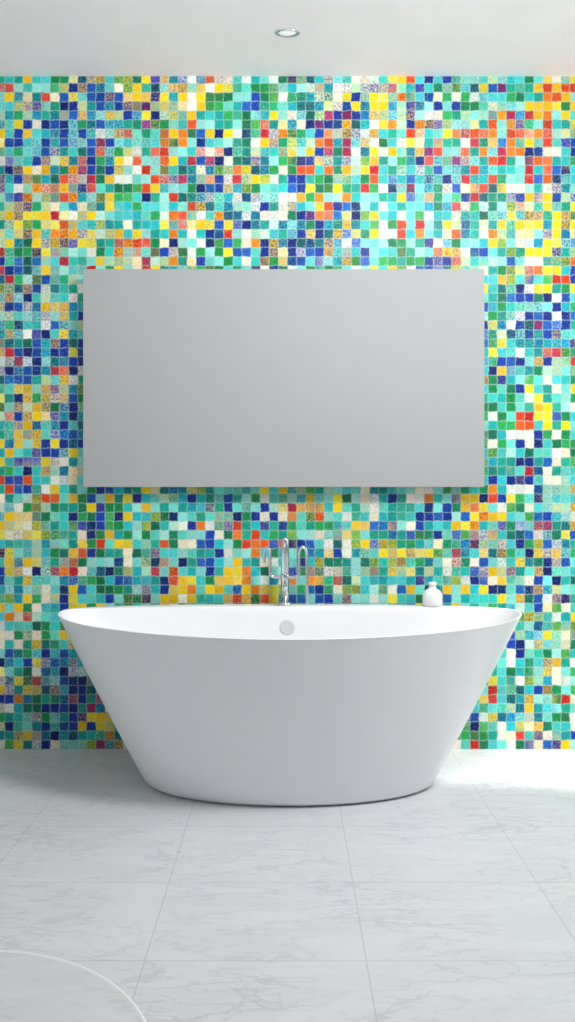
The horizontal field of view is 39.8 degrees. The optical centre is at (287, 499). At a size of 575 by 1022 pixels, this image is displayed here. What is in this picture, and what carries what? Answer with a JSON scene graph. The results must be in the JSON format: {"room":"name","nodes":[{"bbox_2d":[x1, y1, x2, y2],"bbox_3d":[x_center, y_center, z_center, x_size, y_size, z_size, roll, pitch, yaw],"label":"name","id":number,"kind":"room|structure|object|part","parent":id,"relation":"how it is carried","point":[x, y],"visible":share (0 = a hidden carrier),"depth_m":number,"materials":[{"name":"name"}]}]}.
{"room":"bathroom","nodes":[
{"label":"bathroom","id":0,"kind":"room"},
{"bbox_2d":[0,76,574,748],"bbox_3d":[0.150,-0.350,3.240,4.400,2.700,0.100,0,0,0],"label":"wall","id":1,"kind":"structure","parent":0,"point":[97,172],"depth_m":3.19,"materials":[{"name":"tile"}]},
{"bbox_2d":[83,269,483,486],"bbox_3d":[-0.015,-0.479,3.156,1.577,0.856,0.068,0,0,0],"label":"wall mirror","id":2,"kind":"object","parent":1,"relation":"attached to","point":[192,377],"visible":1,"depth_m":3.12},
{"bbox_2d":[0,749,574,1021],"bbox_3d":[0.150,1.050,0.940,4.400,0.100,4.700,0,0,0],"label":"floor","id":3,"kind":"structure","parent":0,"point":[452,899],"depth_m":2.02,"materials":[{"name":"tile"}]},
{"bbox_2d":[0,950,146,1021],"bbox_3d":[-0.645,0.982,1.277,0.866,0.036,0.866,0,0,0],"label":"platform","id":4,"kind":"object","parent":3,"relation":"on","point":[34,987],"visible":1,"depth_m":1.55,"materials":[{"name":"stone"}]},
{"bbox_2d":[58,604,521,805],"bbox_3d":[0.009,0.704,2.723,1.687,0.592,0.799,0,0,0],"label":"bathtub","id":5,"kind":"object","parent":3,"relation":"on","point":[244,704],"visible":1,"depth_m":2.53,"materials":[{"name":"white ceramic"}]},
{"bbox_2d":[263,538,308,605],"bbox_3d":[-0.005,0.276,3.083,0.135,0.261,0.129,0,0,-43],"label":"tub faucet","id":6,"kind":"object","parent":5,"relation":"on","point":[284,576],"visible":1,"depth_m":3.08,"materials":[{"name":"silver metal"}]},
{"bbox_3d":[-0.053,0.242,3.084,0.087,0.127,0.012,0,0,0],"label":"handle","id":7,"kind":"part","parent":6,"relation":"part of","materials":[{"name":"silver metal"}]},
{"bbox_3d":[-0.010,0.400,3.084,0.052,0.013,0.052,0,0,0],"label":"plate","id":8,"kind":"part","parent":6,"relation":"part of","materials":[{"name":"silver metal"}]},
{"bbox_3d":[0.037,0.290,3.084,0.093,0.227,0.012,0,0,0],"label":"spout","id":9,"kind":"part","parent":6,"relation":"part of","materials":[{"name":"silver metal"}]},
{"bbox_2d":[422,582,441,606],"bbox_3d":[0.557,0.361,3.058,0.076,0.094,0.076,0,0,0],"label":"soap bottle","id":10,"kind":"object","parent":5,"relation":"on","point":[432,597],"visible":1,"depth_m":3.03,"materials":[{"name":"white ceramic"}]},
{"bbox_2d":[0,0,574,75],"bbox_3d":[0.150,-1.750,0.940,4.400,0.100,4.700,0,0,0],"label":"ceiling","id":11,"kind":"structure","parent":0,"point":[38,37],"depth_m":2.92,"materials":[{"name":"white paint"}]},
{"bbox_2d":[275,29,299,36],"bbox_3d":[0.000,-1.697,2.890,0.092,0.006,0.050,0,0,0],"label":"recessed light","id":12,"kind":"object","parent":11,"relation":"in","point":[282,32],"visible":1,"depth_m":2.89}
]}

